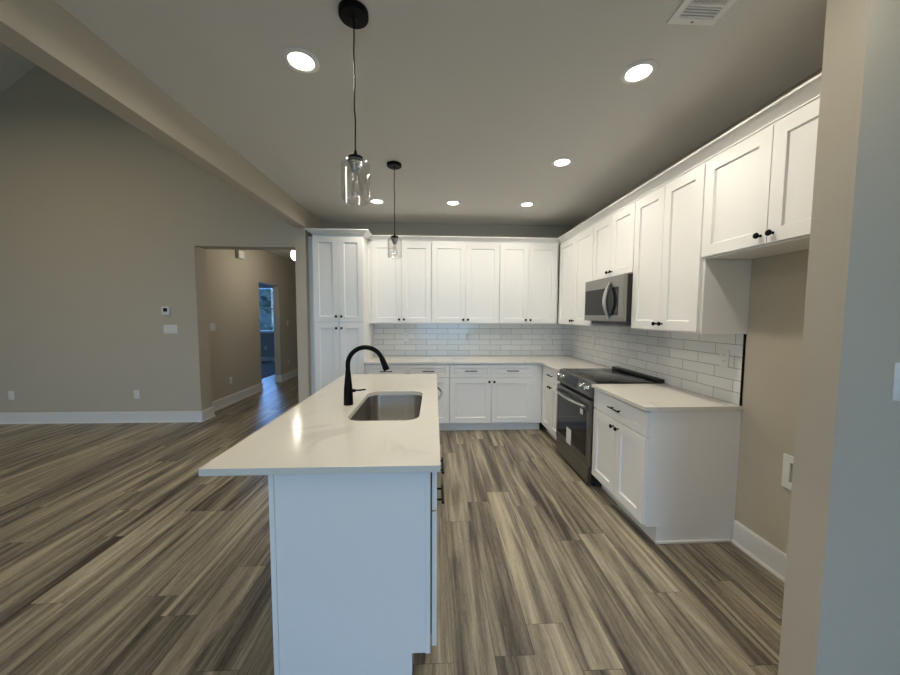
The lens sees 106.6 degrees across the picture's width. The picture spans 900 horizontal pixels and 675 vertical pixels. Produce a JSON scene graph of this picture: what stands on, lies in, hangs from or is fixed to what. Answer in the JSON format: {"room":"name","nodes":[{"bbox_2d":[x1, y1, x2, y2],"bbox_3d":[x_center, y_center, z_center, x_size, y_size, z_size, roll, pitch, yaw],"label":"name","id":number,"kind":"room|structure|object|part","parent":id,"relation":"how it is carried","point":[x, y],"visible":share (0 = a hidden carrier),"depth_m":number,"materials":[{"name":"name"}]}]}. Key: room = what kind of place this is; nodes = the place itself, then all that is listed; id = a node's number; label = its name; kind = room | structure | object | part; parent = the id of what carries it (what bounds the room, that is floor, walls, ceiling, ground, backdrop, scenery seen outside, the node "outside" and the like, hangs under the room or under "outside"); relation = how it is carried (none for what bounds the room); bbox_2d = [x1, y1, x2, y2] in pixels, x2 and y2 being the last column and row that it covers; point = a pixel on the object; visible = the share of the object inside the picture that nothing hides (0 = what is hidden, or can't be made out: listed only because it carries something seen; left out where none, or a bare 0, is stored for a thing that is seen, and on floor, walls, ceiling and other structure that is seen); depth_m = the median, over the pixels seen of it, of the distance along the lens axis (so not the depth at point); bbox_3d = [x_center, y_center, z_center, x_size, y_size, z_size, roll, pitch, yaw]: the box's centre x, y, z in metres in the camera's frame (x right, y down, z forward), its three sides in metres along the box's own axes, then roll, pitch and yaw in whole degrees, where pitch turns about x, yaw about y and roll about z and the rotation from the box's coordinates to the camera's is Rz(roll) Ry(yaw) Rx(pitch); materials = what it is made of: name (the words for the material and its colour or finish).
{"room":"kitchen","nodes":[
{"label":"kitchen","id":0,"kind":"room"},
{"bbox_2d":[0,42,35,93],"bbox_3d":[-6.011,-2.483,-0.257,3.040,2.599,9.565,0,4,-3],"label":"ceiling","id":1,"kind":"structure","parent":0,"point":[13,65],"depth_m":4.17,"materials":[{"name":"white paint"}]},
{"bbox_2d":[0,65,294,412],"bbox_3d":[-4.826,-1.409,4.551,5.856,5.155,0.230,0,4,-3],"label":"wall","id":2,"kind":"structure","parent":0,"point":[104,226],"depth_m":4.48,"materials":[{"name":"beige paint"}]},
{"bbox_2d":[8,391,13,399],"bbox_3d":[-5.923,0.782,4.523,0.072,0.117,0.008,0,4,-3],"label":"outlet","id":3,"kind":"object","parent":2,"relation":"attached to","point":[10,393],"visible":1,"depth_m":4.52,"materials":[{"name":"white plastic"}]},
{"bbox_2d":[134,390,139,398],"bbox_3d":[-4.301,0.781,4.598,0.072,0.117,0.008,0,4,-3],"label":"outlet","id":4,"kind":"object","parent":2,"relation":"attached to","point":[136,392],"visible":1,"depth_m":4.60,"materials":[{"name":"white plastic"}]},
{"bbox_2d":[161,306,170,314],"bbox_3d":[-3.845,-0.362,4.536,0.108,0.116,0.025,0,4,-3],"label":"thermostat","id":5,"kind":"object","parent":2,"relation":"attached to","point":[165,310],"visible":1,"depth_m":4.53,"materials":[{"name":"white plastic"}]},
{"bbox_2d":[163,325,177,333],"bbox_3d":[-3.805,-0.113,4.562,0.180,0.117,0.009,0,4,-3],"label":"light switch","id":6,"kind":"object","parent":2,"relation":"attached to","point":[167,328],"visible":1,"depth_m":4.56,"materials":[{"name":"white plastic"}]},
{"bbox_2d":[206,249,297,401],"bbox_3d":[-3.840,-0.422,7.803,0.130,2.773,6.035,0,4,-3],"label":"wall","id":7,"kind":"structure","parent":0,"point":[232,282],"depth_m":6.02,"materials":[{"name":"beige paint"}]},
{"bbox_2d":[0,369,297,423],"bbox_3d":[-4.584,1.240,2.377,5.864,0.151,13.999,0,4,-3],"label":"baseboard","id":8,"kind":"structure","parent":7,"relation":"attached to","point":[150,416],"depth_m":4.60,"materials":[{"name":"white paint"}]},
{"bbox_2d":[210,323,215,330],"bbox_3d":[-3.647,-0.162,5.156,0.009,0.117,0.118,0,4,-3],"label":"light switch","id":9,"kind":"object","parent":7,"relation":"attached to","point":[212,325],"visible":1,"depth_m":5.14,"materials":[{"name":"white plastic"}]},
{"bbox_2d":[235,250,244,258],"bbox_3d":[-3.651,-1.439,5.829,0.059,0.140,0.185,0,4,-3],"label":"door chime","id":10,"kind":"object","parent":7,"relation":"attached to","point":[239,254],"visible":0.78,"depth_m":5.77,"materials":[{"name":"white plastic"}]},
{"bbox_2d":[259,283,274,356],"bbox_3d":[-6.318,-0.618,10.637,4.560,2.773,0.140,0,4,-3],"label":"wall","id":11,"kind":"structure","parent":0,"point":[266,339],"depth_m":10.64,"materials":[{"name":"grey paint"}]},
{"bbox_2d":[259,287,273,332],"bbox_3d":[-5.996,-0.866,10.604,0.980,1.445,0.135,0,4,-3],"label":"window","id":12,"kind":"structure","parent":11,"relation":"in","point":[261,331],"depth_m":10.61,"materials":[{"name":"white paint"}]},
{"bbox_2d":[261,357,274,360],"bbox_3d":[-6.270,0.695,10.642,4.460,0.150,0.026,0,4,-3],"label":"baseboard","id":13,"kind":"structure","parent":11,"relation":"attached to","point":[262,358],"depth_m":10.66,"materials":[{"name":"white paint"}]},
{"bbox_2d":[261,361,274,378],"bbox_3d":[-6.378,0.951,7.776,3.980,0.011,6.034,0,4,-3],"label":"floor","id":14,"kind":"structure","parent":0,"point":[267,367],"depth_m":9.25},
{"bbox_2d":[264,250,294,261],"bbox_3d":[-2.940,-1.810,7.072,1.856,0.100,4.675,0,4,-3],"label":"ceiling","id":15,"kind":"structure","parent":0,"point":[286,254],"depth_m":7.02,"materials":[{"name":"white paint"}]},
{"bbox_2d":[291,250,294,259],"bbox_3d":[-2.731,-1.524,5.944,0.180,0.322,0.180,0,4,-3],"label":"hall ceiling light","id":16,"kind":"object","parent":15,"relation":"attached to","point":[292,251],"visible":0.13,"depth_m":5.87,"materials":[{"name":"white plastic"}]},
{"bbox_2d":[294,208,321,402],"bbox_3d":[-1.937,-0.345,6.754,0.123,2.773,5.312,0,4,-3],"label":"wall partition","id":17,"kind":"structure","parent":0,"point":[301,235],"depth_m":4.11,"materials":[{"name":"beige paint"}]},
{"bbox_2d":[0,374,784,674],"bbox_3d":[-2.821,1.367,2.492,9.700,0.100,14.250,0,4,-3],"label":"floor","id":18,"kind":"structure","parent":0,"point":[117,557],"depth_m":1.95,"materials":[{"name":"wood"}]},
{"bbox_2d":[308,235,373,394],"bbox_3d":[-1.418,-0.033,4.417,0.694,2.456,0.661,0,4,-3],"label":"pantry cabinet","id":19,"kind":"object","parent":18,"relation":"on","point":[338,264],"visible":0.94,"depth_m":4.11,"materials":[{"name":"white paint"}]},
{"bbox_3d":[-1.509,-0.705,4.080,0.302,1.029,0.020,0,4,-3],"label":"door","id":20,"kind":"part","parent":19,"relation":"part of","materials":[{"name":"white paint"}]},
{"bbox_3d":[-1.514,0.448,4.154,0.302,1.274,0.020,0,4,-3],"label":"door","id":21,"kind":"part","parent":19,"relation":"part of","materials":[{"name":"white paint"}]},
{"bbox_2d":[305,228,371,238],"bbox_3d":[-1.370,-1.289,4.330,0.742,0.060,0.676,0,4,-3],"label":"crown molding","id":22,"kind":"structure","parent":19,"relation":"attached to","point":[366,233],"depth_m":4.03,"materials":[{"name":"white paint"}]},
{"bbox_3d":[-1.207,-0.704,4.094,0.296,1.029,0.020,0,4,-3],"label":"door","id":23,"kind":"part","parent":19,"relation":"part of","materials":[{"name":"white paint"}]},
{"bbox_3d":[-1.212,0.449,4.168,0.296,1.274,0.020,0,4,-3],"label":"door","id":24,"kind":"part","parent":19,"relation":"part of","materials":[{"name":"white paint"}]},
{"bbox_2d":[268,457,443,674],"bbox_3d":[-0.371,0.944,1.569,0.682,0.885,0.479,0,4,-3],"label":"base cabinet","id":25,"kind":"object","parent":18,"relation":"on","point":[354,556],"visible":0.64,"depth_m":1.33,"materials":[{"name":"white paint"}]},
{"bbox_3d":[-0.692,0.959,1.325,0.020,0.885,0.020,0,4,-3],"label":"corner trim","id":26,"kind":"part","parent":25,"relation":"part of","materials":[{"name":"white paint"}]},
{"bbox_3d":[-0.073,0.599,1.573,0.020,0.167,0.448,0,4,-3],"label":"drawer","id":27,"kind":"part","parent":25,"relation":"part of","materials":[{"name":"white paint"}]},
{"bbox_3d":[-0.075,0.978,1.597,0.020,0.578,0.448,0,4,-3],"label":"door","id":28,"kind":"part","parent":25,"relation":"part of","materials":[{"name":"white paint"}]},
{"bbox_3d":[-0.047,0.737,1.581,0.034,0.011,0.152,0,4,-3],"label":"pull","id":29,"kind":"part","parent":25,"relation":"part of","materials":[{"name":"black metal"}]},
{"bbox_3d":[-0.046,0.600,1.572,0.034,0.011,0.152,0,4,-3],"label":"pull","id":30,"kind":"part","parent":25,"relation":"part of","materials":[{"name":"black metal"}]},
{"bbox_2d":[365,364,449,429],"bbox_3d":[-0.547,0.752,4.508,1.053,0.885,0.662,0,4,-3],"label":"base cabinet","id":31,"kind":"object","parent":18,"relation":"on","point":[442,370],"visible":0.23,"depth_m":4.21,"materials":[{"name":"white paint"}]},
{"bbox_3d":[-0.793,0.419,4.186,0.522,0.160,0.020,0,4,-3],"label":"drawer","id":32,"kind":"part","parent":31,"relation":"part of","materials":[{"name":"white paint"}]},
{"bbox_3d":[-0.270,0.419,4.210,0.522,0.160,0.020,0,4,-3],"label":"drawer","id":33,"kind":"part","parent":31,"relation":"part of","materials":[{"name":"white paint"}]},
{"bbox_3d":[-0.271,0.797,4.235,0.522,0.579,0.020,0,4,-3],"label":"door","id":34,"kind":"part","parent":31,"relation":"part of","materials":[{"name":"white paint"}]},
{"bbox_2d":[437,386,442,399],"bbox_3d":[-0.405,0.857,2.946,0.682,0.880,0.594,0,4,-3],"label":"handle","id":35,"kind":"object","parent":18,"relation":"on","point":[438,388],"visible":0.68,"depth_m":2.90,"materials":[{"name":"grey metal"}]},
{"bbox_2d":[449,364,542,429],"bbox_3d":[0.574,0.754,4.560,1.189,0.885,0.662,0,4,-3],"label":"base cabinet","id":36,"kind":"object","parent":18,"relation":"on","point":[481,396],"visible":0.99,"depth_m":4.27,"materials":[{"name":"white paint"}]},
{"bbox_3d":[0.260,0.798,4.259,0.527,0.579,0.020,0,4,-3],"label":"door","id":37,"kind":"part","parent":36,"relation":"part of","materials":[{"name":"white paint"}]},
{"bbox_3d":[0.262,0.420,4.235,0.527,0.160,0.020,0,4,-3],"label":"drawer","id":38,"kind":"part","parent":36,"relation":"part of","materials":[{"name":"white paint"}]},
{"bbox_2d":[364,356,610,371],"bbox_3d":[0.368,0.317,4.217,2.854,0.028,1.270,0,4,-3],"label":"countertop","id":39,"kind":"structure","parent":36,"relation":"on","point":[556,363],"depth_m":4.29,"materials":[{"name":"white stone"}]},
{"bbox_3d":[0.791,0.421,4.259,0.527,0.160,0.020,0,4,-3],"label":"drawer","id":40,"kind":"part","parent":36,"relation":"part of","materials":[{"name":"white paint"}]},
{"bbox_3d":[0.790,0.799,4.284,0.527,0.579,0.020,0,4,-3],"label":"door","id":41,"kind":"part","parent":36,"relation":"part of","materials":[{"name":"white paint"}]},
{"bbox_2d":[541,365,560,439],"bbox_3d":[1.474,0.795,3.995,0.664,0.885,0.659,0,4,-3],"label":"base cabinet","id":42,"kind":"object","parent":18,"relation":"on","point":[549,376],"visible":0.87,"depth_m":3.96,"materials":[{"name":"white paint"}]},
{"bbox_3d":[1.181,0.814,4.079,0.020,0.579,0.280,0,4,-3],"label":"door","id":43,"kind":"part","parent":42,"relation":"part of","materials":[{"name":"white paint"}]},
{"bbox_3d":[1.189,0.446,3.913,0.020,0.160,0.562,0,4,-3],"label":"drawer","id":44,"kind":"part","parent":42,"relation":"part of","materials":[{"name":"white paint"}]},
{"bbox_3d":[1.194,0.832,3.797,0.020,0.579,0.280,0,4,-3],"label":"door","id":45,"kind":"part","parent":42,"relation":"part of","materials":[{"name":"white paint"}]},
{"bbox_2d":[555,366,664,485],"bbox_3d":[1.466,0.809,3.279,0.724,0.950,0.766,0,4,-3],"label":"range","id":46,"kind":"object","parent":18,"relation":"on","point":[575,392],"visible":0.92,"depth_m":3.15,"materials":[{"name":"black metal"}]},
{"bbox_3d":[1.142,0.579,3.249,0.073,0.026,0.688,0,4,-3],"label":"handle","id":47,"kind":"part","parent":46,"relation":"part of","materials":[{"name":"silver metal"}]},
{"bbox_3d":[1.194,1.182,3.290,0.033,0.133,0.750,0,4,-3],"label":"storage drawer","id":48,"kind":"part","parent":46,"relation":"part of","materials":[{"name":"silver metal"}]},
{"bbox_3d":[1.193,0.812,3.266,0.037,0.587,0.750,0,4,-3],"label":"oven door","id":49,"kind":"part","parent":46,"relation":"part of","materials":[{"name":"black glass"}]},
{"bbox_3d":[1.203,0.425,3.241,0.060,0.129,0.762,0,4,-3],"label":"control panel","id":50,"kind":"part","parent":46,"relation":"part of","materials":[{"name":"silver metal"}]},
{"bbox_2d":[563,368,664,383],"bbox_3d":[1.532,0.375,3.253,0.598,0.031,0.766,0,4,-3],"label":"cooktop","id":51,"kind":"object","parent":46,"relation":"in","point":[594,375],"depth_m":3.15,"materials":[{"name":"black glass"}]},
{"bbox_3d":[1.803,0.348,3.264,0.055,0.024,0.766,0,4,-3],"label":"vent trim","id":52,"kind":"part","parent":46,"relation":"part of","materials":[{"name":"black metal"}]},
{"bbox_2d":[592,388,741,543],"bbox_3d":[1.542,0.890,2.537,0.664,0.885,0.728,0,4,-3],"label":"base cabinet","id":53,"kind":"object","parent":18,"relation":"on","point":[674,473],"visible":0.98,"depth_m":2.20,"materials":[{"name":"white paint"}]},
{"bbox_3d":[1.244,0.903,2.708,0.020,0.579,0.352,0,4,-3],"label":"door","id":54,"kind":"part","parent":53,"relation":"part of","materials":[{"name":"white paint"}]},
{"bbox_3d":[1.254,0.537,2.507,0.020,0.160,0.708,0,4,-3],"label":"drawer","id":55,"kind":"part","parent":53,"relation":"part of","materials":[{"name":"white paint"}]},
{"bbox_3d":[1.261,0.926,2.354,0.020,0.579,0.352,0,4,-3],"label":"door","id":56,"kind":"part","parent":53,"relation":"part of","materials":[{"name":"white paint"}]},
{"bbox_2d":[592,384,742,410],"bbox_3d":[1.549,0.434,2.510,0.653,0.028,0.728,0,4,-3],"label":"countertop","id":57,"kind":"structure","parent":53,"relation":"on","point":[645,397],"depth_m":2.36,"materials":[{"name":"white stone"}]},
{"bbox_3d":[1.604,1.346,2.211,0.511,0.018,0.012,0,4,-3],"label":"shoe molding","id":58,"kind":"part","parent":53,"relation":"part of","materials":[{"name":"white paint"}]},
{"bbox_3d":[-0.411,0.901,2.226,0.619,0.885,0.838,0,4,-3],"label":"base cabinet","id":59,"kind":"object","parent":18,"relation":"on","visible":0},
{"bbox_2d":[198,374,440,475],"bbox_3d":[-0.535,0.439,2.280,0.905,0.028,2.026,0,4,-3],"label":"countertop","id":60,"kind":"structure","parent":59,"relation":"on","point":[318,435],"depth_m":1.54,"materials":[{"name":"white stone"}]},
{"bbox_2d":[344,345,388,405],"bbox_3d":[-0.536,0.240,2.153,0.294,0.385,0.060,0,4,-3],"label":"faucet","id":61,"kind":"object","parent":60,"relation":"on","point":[348,390],"visible":1,"depth_m":2.13,"materials":[{"name":"black metal"}]},
{"bbox_3d":[-0.546,0.140,2.146,0.244,0.185,0.030,0,4,-3],"label":"spout","id":62,"kind":"part","parent":61,"relation":"part of","materials":[{"name":"black metal"}]},
{"bbox_2d":[350,395,421,420],"bbox_3d":[-0.390,0.567,2.198,0.442,0.214,0.755,0,4,-3],"label":"sink","id":63,"kind":"object","parent":60,"relation":"in","point":[376,407],"visible":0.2,"depth_m":2.55,"materials":[{"name":"grey metal"}]},
{"bbox_2d":[55,0,826,225],"bbox_3d":[0.283,-1.352,0.097,3.693,0.120,9.542,0,4,-3],"label":"ceiling","id":64,"kind":"structure","parent":0,"point":[476,101],"depth_m":1.87,"materials":[{"name":"white paint"}]},
{"bbox_2d":[0,0,304,227],"bbox_3d":[-1.608,-1.168,-0.307,0.123,0.253,8.688,0,4,-3],"label":"beam","id":65,"kind":"structure","parent":64,"relation":"attached to","point":[43,32],"depth_m":1.70,"materials":[{"name":"beige paint"}]},
{"bbox_2d":[282,47,319,73],"bbox_3d":[-0.752,-1.396,1.695,0.176,0.008,0.176,0,4,-3],"label":"recessed light","id":66,"kind":"object","parent":64,"relation":"in","point":[299,59],"visible":1,"depth_m":1.69,"materials":[{"name":"white plastic"}]},
{"bbox_2d":[338,0,369,191],"bbox_3d":[-0.411,-0.988,1.448,0.124,0.788,0.124,0,4,-3],"label":"pendant light","id":67,"kind":"object","parent":64,"relation":"hanging from","point":[352,13],"visible":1,"depth_m":1.43,"materials":[{"name":"black metal"}]},
{"bbox_3d":[-0.411,-1.075,1.442,0.009,0.555,0.009,-1,4,-25],"label":"cord","id":68,"kind":"part","parent":67,"relation":"part of","materials":[{"name":"black metal"}]},
{"bbox_2d":[349,159,361,173],"bbox_3d":[-0.412,-0.742,1.464,0.058,0.044,0.058,0,4,-3],"label":"socket","id":69,"kind":"object","parent":67,"relation":"attached to","point":[355,164],"depth_m":1.45,"materials":[{"name":"grey metal"}]},
{"bbox_2d":[369,198,384,203],"bbox_3d":[-0.821,-1.532,3.775,0.176,0.008,0.176,0,4,-3],"label":"recessed light","id":70,"kind":"object","parent":64,"relation":"in","point":[374,200],"visible":1,"depth_m":3.77,"materials":[{"name":"white plastic"}]},
{"bbox_2d":[387,161,401,251],"bbox_3d":[-0.476,-1.081,2.873,0.124,0.788,0.124,0,4,-3],"label":"pendant light","id":71,"kind":"object","parent":64,"relation":"hanging from","point":[394,165],"visible":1,"depth_m":2.86,"materials":[{"name":"black metal"}]},
{"bbox_2d":[391,238,397,244],"bbox_3d":[-0.477,-0.827,2.889,0.058,0.044,0.058,0,4,-3],"label":"socket","id":72,"kind":"object","parent":71,"relation":"attached to","point":[394,240],"depth_m":2.87,"materials":[{"name":"grey metal"}]},
{"bbox_3d":[-0.475,-1.163,2.868,0.009,0.563,0.009,-1,4,-25],"label":"cord","id":73,"kind":"part","parent":71,"relation":"part of","materials":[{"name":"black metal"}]},
{"bbox_2d":[445,200,460,205],"bbox_3d":[0.035,-1.530,3.814,0.176,0.008,0.176,0,4,-3],"label":"recessed light","id":74,"kind":"object","parent":64,"relation":"in","point":[450,202],"visible":1,"depth_m":3.79,"materials":[{"name":"white plastic"}]},
{"bbox_2d":[519,202,534,206],"bbox_3d":[0.884,-1.529,3.854,0.176,0.008,0.176,0,4,-3],"label":"recessed light","id":75,"kind":"object","parent":64,"relation":"in","point":[523,204],"visible":1,"depth_m":3.85,"materials":[{"name":"white plastic"}]},
{"bbox_2d":[551,157,572,166],"bbox_3d":[0.934,-1.460,2.796,0.176,0.008,0.176,0,4,-3],"label":"recessed light","id":76,"kind":"object","parent":64,"relation":"in","point":[563,161],"visible":1,"depth_m":2.79,"materials":[{"name":"white plastic"}]},
{"bbox_2d":[620,59,657,83],"bbox_3d":[0.992,-1.392,1.764,0.176,0.008,0.176,0,4,-3],"label":"recessed light","id":77,"kind":"object","parent":64,"relation":"in","point":[639,71],"visible":1,"depth_m":1.75,"materials":[{"name":"white plastic"}]},
{"bbox_2d":[667,0,736,25],"bbox_3d":[1.058,-1.362,1.309,0.210,0.009,0.320,0,4,-3],"label":"ceiling vent","id":78,"kind":"object","parent":64,"relation":"in","point":[690,12],"visible":1,"depth_m":1.41,"materials":[{"name":"white plastic"}]},
{"bbox_2d":[322,222,573,414],"bbox_3d":[0.060,-0.214,4.876,3.693,2.773,0.140,0,4,-3],"label":"wall","id":79,"kind":"structure","parent":0,"point":[407,229],"depth_m":4.72,"materials":[{"name":"beige paint"}]},
{"bbox_2d":[368,241,431,323],"bbox_3d":[-0.663,-0.730,4.549,0.824,1.076,0.361,0,4,-3],"label":"upper cabinet","id":80,"kind":"object","parent":79,"relation":"attached to","point":[401,278],"depth_m":4.41,"materials":[{"name":"white paint"}]},
{"bbox_3d":[-1.051,-0.723,4.413,0.036,1.076,0.042,0,4,-3],"label":"filler strip","id":81,"kind":"part","parent":80,"relation":"part of","materials":[{"name":"white wood"}]},
{"bbox_3d":[-0.834,-0.716,4.403,0.389,1.046,0.020,0,4,-3],"label":"door","id":82,"kind":"part","parent":80,"relation":"part of","materials":[{"name":"white paint"}]},
{"bbox_3d":[-0.442,-0.716,4.421,0.389,1.046,0.020,0,4,-3],"label":"door","id":83,"kind":"part","parent":80,"relation":"part of","materials":[{"name":"white paint"}]},
{"bbox_2d":[431,242,499,323],"bbox_3d":[0.201,-0.729,4.589,0.904,1.076,0.361,0,4,-3],"label":"upper cabinet","id":84,"kind":"object","parent":79,"relation":"attached to","point":[465,275],"visible":1,"depth_m":4.45,"materials":[{"name":"white paint"}]},
{"bbox_3d":[-0.017,-0.715,4.441,0.447,1.046,0.020,0,4,-3],"label":"door","id":85,"kind":"part","parent":84,"relation":"part of","materials":[{"name":"white paint"}]},
{"bbox_3d":[0.433,-0.714,4.462,0.447,1.046,0.020,0,4,-3],"label":"door","id":86,"kind":"part","parent":84,"relation":"part of","materials":[{"name":"white paint"}]},
{"bbox_2d":[368,72,821,243],"bbox_3d":[0.296,-1.179,2.762,2.571,0.060,3.370,0,4,-3],"label":"crown molding","id":87,"kind":"structure","parent":84,"relation":"attached to","point":[808,91],"depth_m":2.18,"materials":[{"name":"white paint"}]},
{"bbox_2d":[373,324,570,355],"bbox_3d":[0.341,0.029,4.831,2.854,0.466,0.007,0,4,-3],"label":"backsplash","id":88,"kind":"structure","parent":79,"relation":"attached to","point":[424,339],"depth_m":4.83,"materials":[{"name":"white tile"}]},
{"bbox_2d":[466,333,470,340],"bbox_3d":[0.259,-0.008,4.816,0.072,0.117,0.008,0,4,-3],"label":"outlet","id":89,"kind":"object","parent":88,"relation":"attached to","point":[468,335],"visible":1,"depth_m":4.81,"materials":[{"name":"white plastic"}]},
{"bbox_2d":[499,243,558,323],"bbox_3d":[1.051,-0.727,4.628,0.796,1.076,0.361,0,4,-3],"label":"upper cabinet","id":90,"kind":"object","parent":79,"relation":"attached to","point":[528,272],"visible":1,"depth_m":4.49,"materials":[{"name":"white paint"}]},
{"bbox_3d":[0.855,-0.714,4.481,0.383,1.046,0.020,0,4,-3],"label":"door","id":91,"kind":"part","parent":90,"relation":"part of","materials":[{"name":"white paint"}]},
{"bbox_3d":[1.241,-0.713,4.499,0.383,1.046,0.020,0,4,-3],"label":"door","id":92,"kind":"part","parent":90,"relation":"part of","materials":[{"name":"white paint"}]},
{"bbox_2d":[574,68,821,553],"bbox_3d":[2.052,0.095,0.253,0.140,2.773,9.302,0,4,-3],"label":"wall","id":93,"kind":"structure","parent":0,"point":[774,336],"depth_m":1.99,"materials":[{"name":"beige paint"}]},
{"bbox_2d":[558,224,618,326],"bbox_3d":[1.626,-0.687,4.043,0.345,1.076,0.967,0,4,-3],"label":"upper cabinet","id":94,"kind":"object","parent":93,"relation":"attached to","point":[576,253],"visible":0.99,"depth_m":3.98,"materials":[{"name":"white paint"}]},
{"bbox_3d":[1.486,-0.696,4.261,0.020,1.046,0.468,0,4,-3],"label":"door","id":95,"kind":"part","parent":94,"relation":"part of","materials":[{"name":"white paint"}]},
{"bbox_3d":[1.507,-0.666,3.792,0.020,1.046,0.468,0,4,-3],"label":"door","id":96,"kind":"part","parent":94,"relation":"part of","materials":[{"name":"white paint"}]},
{"bbox_2d":[592,200,637,280],"bbox_3d":[1.670,-0.867,3.181,0.353,0.603,0.731,0,4,-3],"label":"upper cabinet","id":97,"kind":"object","parent":93,"relation":"attached to","point":[613,245],"visible":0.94,"depth_m":3.11,"materials":[{"name":"white paint"}]},
{"bbox_3d":[1.528,-0.874,3.356,0.020,0.573,0.360,0,4,-3],"label":"door","id":98,"kind":"part","parent":97,"relation":"part of","materials":[{"name":"white paint"}]},
{"bbox_2d":[584,274,632,324],"bbox_3d":[1.615,-0.344,3.211,0.442,0.438,0.726,0,4,-3],"label":"microwave","id":99,"kind":"object","parent":97,"relation":"attached to","point":[608,301],"visible":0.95,"depth_m":3.04,"materials":[{"name":"silver metal"}]},
{"bbox_3d":[1.431,-0.336,3.061,0.062,0.340,0.046,0,4,-3],"label":"handle","id":100,"kind":"part","parent":99,"relation":"part of","materials":[{"name":"silver metal"}]},
{"bbox_3d":[1.464,-0.323,2.975,0.002,0.200,0.095,0,4,-3],"label":"control panel","id":101,"kind":"part","parent":99,"relation":"part of","materials":[{"name":"black"}]},
{"bbox_3d":[1.544,-0.851,2.994,0.020,0.573,0.360,0,4,-3],"label":"door","id":102,"kind":"part","parent":97,"relation":"part of","materials":[{"name":"white paint"}]},
{"bbox_2d":[570,325,745,405],"bbox_3d":[1.825,0.121,3.524,0.010,0.466,2.744,0,4,-3],"label":"backsplash","id":103,"kind":"structure","parent":93,"relation":"attached to","point":[687,361],"depth_m":2.77,"materials":[{"name":"white tile"}]},
{"bbox_2d":[719,349,729,366],"bbox_3d":[1.875,0.141,2.293,0.008,0.117,0.072,0,4,-3],"label":"outlet","id":104,"kind":"object","parent":103,"relation":"attached to","point":[724,354],"visible":1,"depth_m":2.29,"materials":[{"name":"white plastic"}]},
{"bbox_3d":[1.888,0.210,2.161,0.010,0.466,0.009,0,4,-3],"label":"edge trim","id":105,"kind":"part","parent":103,"relation":"part of","materials":[{"name":"black metal"}]},
{"bbox_2d":[631,160,751,333],"bbox_3d":[1.704,-0.583,2.461,0.354,1.076,0.742,0,4,-3],"label":"upper cabinet","id":106,"kind":"object","parent":93,"relation":"attached to","point":[675,289],"visible":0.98,"depth_m":2.28,"materials":[{"name":"white paint"}]},
{"bbox_3d":[1.560,-0.591,2.644,0.020,1.046,0.356,0,4,-3],"label":"door","id":107,"kind":"part","parent":106,"relation":"part of","materials":[{"name":"white paint"}]},
{"bbox_3d":[1.577,-0.568,2.287,0.020,1.046,0.356,0,4,-3],"label":"door","id":108,"kind":"part","parent":106,"relation":"part of","materials":[{"name":"white paint"}]},
{"bbox_3d":[1.744,-0.257,2.122,0.304,0.468,0.020,0,4,-3],"label":"panel","id":109,"kind":"part","parent":106,"relation":"part of","materials":[{"name":"white paint"}]},
{"bbox_2d":[731,520,786,582],"bbox_3d":[1.628,1.309,1.752,0.564,0.150,0.912,0,4,-3],"label":"baseboard","id":110,"kind":"structure","parent":93,"relation":"attached to","point":[766,554],"depth_m":2.03,"materials":[{"name":"white paint"}]},
{"bbox_2d":[701,97,819,259],"bbox_3d":[1.742,-0.764,1.632,0.353,0.607,0.929,0,4,-3],"label":"upper cabinet","id":111,"kind":"object","parent":93,"relation":"attached to","point":[758,195],"visible":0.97,"depth_m":1.71,"materials":[{"name":"white paint"}]},
{"bbox_3d":[1.596,-0.776,1.880,0.020,0.577,0.412,0,4,-3],"label":"door","id":112,"kind":"part","parent":111,"relation":"part of","materials":[{"name":"white paint"}]},
{"bbox_3d":[1.577,-0.522,1.719,0.032,0.031,0.031,0,4,-3],"label":"knob","id":113,"kind":"part","parent":111,"relation":"part of","materials":[{"name":"black metal"}]},
{"bbox_3d":[1.580,-0.518,1.655,0.032,0.031,0.031,0,4,-3],"label":"knob","id":114,"kind":"part","parent":111,"relation":"part of","materials":[{"name":"black metal"}]},
{"bbox_3d":[1.615,-0.749,1.466,0.020,0.577,0.412,0,4,-3],"label":"door","id":115,"kind":"part","parent":111,"relation":"part of","materials":[{"name":"white paint"}]},
{"bbox_2d":[781,453,793,489],"bbox_3d":[1.903,0.758,1.833,0.009,0.190,0.160,0,4,-3],"label":"outlet box","id":116,"kind":"object","parent":93,"relation":"attached to","point":[787,469],"visible":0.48,"depth_m":1.88,"materials":[{"name":"white plastic"}]},
{"bbox_2d":[778,0,899,674],"bbox_3d":[1.598,0.035,1.151,0.685,2.773,0.117,0,4,-3],"label":"wall","id":117,"kind":"structure","parent":0,"point":[841,612],"depth_m":1.11,"materials":[{"name":"beige paint"}]},
{"bbox_2d":[891,363,899,400],"bbox_3d":[1.482,0.144,1.089,0.084,0.125,0.009,0,4,-3],"label":"light switch","id":118,"kind":"object","parent":117,"relation":"attached to","point":[895,395],"visible":1,"depth_m":1.09,"materials":[{"name":"white plastic"}]},
{"label":"outside","id":119,"kind":"structure","parent":0,"visible":0},
{"bbox_3d":[-0.239,1.460,5.100,80.000,0.100,90.000,0,4,-3],"label":"lawn","id":120,"kind":"structure","parent":119,"visible":0},
{"bbox_2d":[259,289,272,316],"bbox_3d":[-12.569,-5.240,25.259,5.729,10.595,5.139,4,5,43],"label":"tree","id":121,"kind":"object","parent":120,"relation":"on","point":[264,302],"visible":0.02,"depth_m":23.47,"materials":[{"name":"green plant"}]},
{"bbox_2d":[260,289,273,329],"bbox_3d":[-7.971,-2.611,15.916,2.469,6.600,3.468,3,5,40],"label":"tree","id":122,"kind":"object","parent":120,"relation":"on","point":[266,319],"visible":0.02,"depth_m":14.96,"materials":[{"name":"brown plant"}]}
]}

